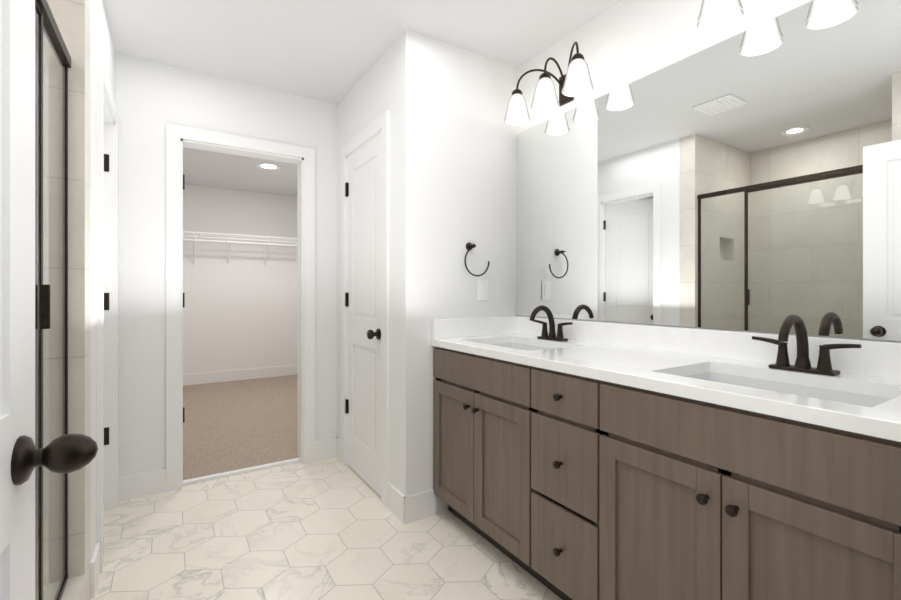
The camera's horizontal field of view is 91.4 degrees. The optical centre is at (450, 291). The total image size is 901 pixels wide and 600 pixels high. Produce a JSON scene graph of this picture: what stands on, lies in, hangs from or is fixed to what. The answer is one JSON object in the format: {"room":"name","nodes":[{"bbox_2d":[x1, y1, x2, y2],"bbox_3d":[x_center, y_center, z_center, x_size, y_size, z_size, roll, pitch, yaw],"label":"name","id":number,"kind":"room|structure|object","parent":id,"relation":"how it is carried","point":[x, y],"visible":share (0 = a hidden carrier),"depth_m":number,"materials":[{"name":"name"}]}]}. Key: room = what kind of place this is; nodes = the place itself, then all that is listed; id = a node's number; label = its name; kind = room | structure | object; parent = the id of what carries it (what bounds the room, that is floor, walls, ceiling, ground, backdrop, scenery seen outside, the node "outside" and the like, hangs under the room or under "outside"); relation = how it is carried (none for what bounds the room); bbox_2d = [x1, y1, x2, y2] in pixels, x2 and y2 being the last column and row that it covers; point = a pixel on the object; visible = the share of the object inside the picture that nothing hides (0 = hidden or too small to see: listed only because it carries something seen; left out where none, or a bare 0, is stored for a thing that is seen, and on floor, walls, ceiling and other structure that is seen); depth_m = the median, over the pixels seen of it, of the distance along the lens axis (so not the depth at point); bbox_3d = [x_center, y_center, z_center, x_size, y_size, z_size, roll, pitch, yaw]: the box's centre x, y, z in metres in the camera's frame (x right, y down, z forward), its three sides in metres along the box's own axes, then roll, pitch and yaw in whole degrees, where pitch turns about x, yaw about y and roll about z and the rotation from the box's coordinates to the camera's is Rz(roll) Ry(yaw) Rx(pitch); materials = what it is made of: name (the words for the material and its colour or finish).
{"room":"bathroom","nodes":[
{"label":"bathroom","id":0,"kind":"room"},
{"bbox_2d":[39,0,90,599],"bbox_3d":[-1.756,-0.080,1.294,1.070,2.440,0.130,0,0,-33],"label":"wall","id":1,"kind":"structure","parent":0,"point":[72,18],"depth_m":1.51,"materials":[{"name":"beige tile"}]},
{"bbox_2d":[91,0,115,559],"bbox_3d":[-0.987,-0.080,0.972,0.120,2.440,3.300,0,0,-33],"label":"wall","id":2,"kind":"structure","parent":0,"point":[102,43],"depth_m":1.72,"materials":[{"name":"white paint"}]},
{"bbox_2d":[97,54,118,572],"bbox_3d":[-1.661,0.090,2.046,0.136,2.100,0.705,0,0,-33],"label":"trim","id":3,"kind":"structure","parent":2,"relation":"attached to","point":[107,112],"depth_m":2.29,"materials":[{"name":"white paint"}]},
{"bbox_2d":[116,53,336,476],"bbox_3d":[-1.534,-0.080,2.651,3.140,2.440,0.120,0,0,-33],"label":"wall","id":4,"kind":"structure","parent":0,"point":[153,99],"depth_m":2.50,"materials":[{"name":"white paint"}]},
{"bbox_2d":[104,154,184,444],"bbox_3d":[-1.716,0.040,2.484,0.374,1.510,0.259,0,0,-33],"label":"hinges","id":5,"kind":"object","parent":4,"relation":"attached to","point":[106,296],"depth_m":2.29,"materials":[{"name":"black metal"}]},
{"bbox_2d":[166,123,314,491],"bbox_3d":[-1.307,0.090,2.796,0.840,2.100,0.152,0,0,-33],"label":"trim","id":6,"kind":"structure","parent":4,"relation":"attached to","point":[178,138],"depth_m":2.70,"materials":[{"name":"white paint"}]},
{"bbox_2d":[91,365,435,597],"bbox_3d":[-1.722,1.069,3.727,2.300,0.142,4.262,0,0,-33],"label":"baseboard","id":7,"kind":"structure","parent":4,"relation":"attached to","point":[402,508],"depth_m":2.45,"materials":[{"name":"white paint"}]},
{"bbox_2d":[183,184,296,374],"bbox_3d":[-2.900,-0.080,5.575,2.300,2.440,0.120,0,0,-33],"label":"wall","id":8,"kind":"structure","parent":0,"point":[240,312],"depth_m":5.62,"materials":[{"name":"white paint"}]},
{"bbox_2d":[183,231,296,267],"bbox_3d":[-2.780,-0.515,5.387,2.265,0.370,0.315,0,0,-33],"label":"wire closet shelf","id":9,"kind":"object","parent":8,"relation":"attached to","point":[268,238],"visible":0.48,"depth_m":5.42,"materials":[{"name":"white metal"}]},
{"bbox_2d":[183,375,298,479],"bbox_3d":[-2.056,1.159,4.251,2.540,0.062,3.260,0,0,-33],"label":"floor","id":10,"kind":"structure","parent":0,"point":[234,425],"depth_m":3.74,"materials":[{"name":"beige carpet"}]},
{"bbox_2d":[90,457,561,599],"bbox_3d":[-0.581,1.165,1.266,3.260,0.050,3.360,0,0,-33],"label":"floor","id":11,"kind":"structure","parent":0,"point":[334,528],"depth_m":1.96,"materials":[{"name":"tile"}]},
{"bbox_2d":[39,574,84,599],"bbox_3d":[-1.006,1.060,1.002,0.120,0.160,1.170,0,0,-33],"label":"shower curb","id":12,"kind":"object","parent":11,"relation":"on","point":[74,589],"visible":0.5,"depth_m":1.45,"materials":[{"name":"white stone"}]},
{"bbox_2d":[35,0,70,599],"bbox_3d":[-0.992,0.089,1.010,0.040,1.779,1.168,0,0,-33],"label":"shower door","id":13,"kind":"structure","parent":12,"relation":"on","point":[45,21],"depth_m":1.27,"materials":[{"name":"clear glass"}]},
{"bbox_2d":[432,345,900,599],"bbox_3d":[0.607,0.707,1.651,0.596,0.864,1.762,0,0,-33],"label":"bathroom vanity","id":14,"kind":"object","parent":11,"relation":"on","point":[581,460],"depth_m":1.22,"materials":[{"name":"brown wood"}]},
{"bbox_2d":[432,333,900,432],"bbox_3d":[0.623,0.257,1.649,0.572,0.035,1.784,0,0,-33],"label":"countertop","id":15,"kind":"structure","parent":14,"relation":"on","point":[660,367],"depth_m":1.33,"materials":[{"name":"white stone"}]},
{"bbox_2d":[488,341,559,348],"bbox_3d":[0.328,0.342,2.090,0.365,0.159,0.524,0,0,-33],"label":"sink","id":16,"kind":"object","parent":15,"relation":"in","point":[515,344],"depth_m":2.31,"materials":[{"name":"white ceramic"}]},
{"bbox_2d":[528,305,575,340],"bbox_3d":[0.459,0.153,2.173,0.178,0.173,0.269,0,0,-33],"label":"faucet","id":17,"kind":"object","parent":15,"relation":"on","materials":[{"name":"black metal"}]},
{"bbox_2d":[684,365,895,404],"bbox_3d":[0.885,0.342,1.217,0.365,0.159,0.524,0,0,-33],"label":"sink","id":18,"kind":"object","parent":15,"relation":"in","point":[737,376],"depth_m":1.31,"materials":[{"name":"white ceramic"}]},
{"bbox_2d":[748,314,863,376],"bbox_3d":[1.016,0.153,1.299,0.178,0.173,0.269,0,0,-33],"label":"faucet","id":19,"kind":"object","parent":15,"relation":"on","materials":[{"name":"black metal"}]},
{"bbox_2d":[104,0,621,196],"bbox_3d":[-1.457,-1.350,2.641,3.260,0.100,6.620,0,0,-33],"label":"ceiling","id":20,"kind":"structure","parent":0,"point":[331,51],"depth_m":2.24,"materials":[{"name":"white paint"}]},
{"bbox_2d":[256,163,280,169],"bbox_3d":[-1.881,-1.296,4.553,0.238,0.007,0.238,0,0,-33],"label":"recessed light","id":21,"kind":"object","parent":20,"relation":"in","point":[268,166],"visible":1,"depth_m":4.55,"materials":[{"name":"white paint"}]},
{"bbox_2d":[337,29,422,495],"bbox_3d":[-0.461,-0.080,2.641,0.100,2.440,1.050,0,0,-33],"label":"wall","id":22,"kind":"structure","parent":0,"point":[391,80],"depth_m":2.22,"materials":[{"name":"white paint"}]},
{"bbox_2d":[345,133,380,495],"bbox_3d":[-0.534,0.124,2.637,0.101,2.015,0.593,0,0,-33],"label":"door","id":23,"kind":"structure","parent":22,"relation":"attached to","point":[363,298],"depth_m":2.64,"materials":[{"name":"white paint"}]},
{"bbox_2d":[341,110,388,507],"bbox_3d":[-0.487,0.090,2.666,0.116,2.100,0.740,0,0,-33],"label":"trim","id":24,"kind":"structure","parent":22,"relation":"attached to","point":[379,125],"depth_m":2.38,"materials":[{"name":"white paint"}]},
{"bbox_2d":[423,35,516,512],"bbox_3d":[0.098,-0.080,2.434,0.620,2.440,0.100,0,0,-33],"label":"wall","id":25,"kind":"structure","parent":0,"point":[469,164],"depth_m":2.36,"materials":[{"name":"white paint"}]},
{"bbox_2d":[432,317,515,336],"bbox_3d":[0.142,0.190,2.388,0.550,0.100,0.021,0,0,-33],"label":"backsplash","id":26,"kind":"structure","parent":25,"relation":"attached to","point":[480,326],"depth_m":2.36,"materials":[{"name":"white stone"}]},
{"bbox_2d":[464,242,489,276],"bbox_3d":[0.135,-0.175,2.367,0.164,0.185,0.050,0,0,-33],"label":"towel ring","id":27,"kind":"object","parent":25,"relation":"attached to","point":[469,246],"visible":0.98,"depth_m":2.34,"materials":[{"name":"black metal"}]},
{"bbox_2d":[478,279,488,300],"bbox_3d":[0.182,-0.010,2.423,0.072,0.116,0.007,0,0,-33],"label":"outlet","id":28,"kind":"object","parent":25,"relation":"attached to","point":[483,290],"visible":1,"depth_m":2.42,"materials":[{"name":"white plastic"}]},
{"bbox_2d":[517,0,900,342],"bbox_3d":[-0.133,-0.080,3.484,0.120,2.440,6.620,0,0,-33],"label":"wall","id":29,"kind":"structure","parent":0,"point":[622,43],"depth_m":1.91,"materials":[{"name":"white paint"}]},
{"bbox_2d":[504,42,593,124],"bbox_3d":[0.497,-1.033,2.173,0.224,0.252,0.550,0,0,-33],"label":"sconce","id":30,"kind":"object","parent":29,"relation":"attached to","point":[575,80],"visible":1,"depth_m":2.12,"materials":[{"name":"white glass"}]},
{"bbox_2d":[516,0,900,340],"bbox_3d":[0.857,-0.388,1.811,0.006,1.045,1.764,0,0,-33],"label":"vanity mirror","id":31,"kind":"object","parent":29,"relation":"attached to","point":[749,180],"visible":1,"depth_m":1.55,"materials":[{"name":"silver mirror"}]},
{"bbox_2d":[516,317,900,380],"bbox_3d":[0.856,0.190,1.798,0.020,0.100,1.784,0,0,-33],"label":"backsplash","id":32,"kind":"structure","parent":29,"relation":"attached to","point":[879,358],"depth_m":1.62,"materials":[{"name":"white stone"}]},
{"bbox_2d":[696,0,744,31],"bbox_3d":[1.043,-1.033,1.317,0.224,0.252,0.550,0,0,-33],"label":"sconce","id":33,"kind":"object","parent":29,"relation":"attached to","point":[716,15],"visible":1,"depth_m":1.49,"materials":[{"name":"white glass"}]},
{"bbox_3d":[0.088,-0.080,0.104,3.140,2.440,0.120,0,0,-33],"label":"wall","id":34,"kind":"structure","parent":0,"visible":0},
{"bbox_2d":[0,0,97,599],"bbox_3d":[-0.414,0.124,0.338,0.154,2.015,0.811,0,0,-33],"label":"entry door","id":35,"kind":"structure","parent":34,"relation":"in","point":[22,456],"depth_m":0.61,"materials":[{"name":"white paint"}]}
]}

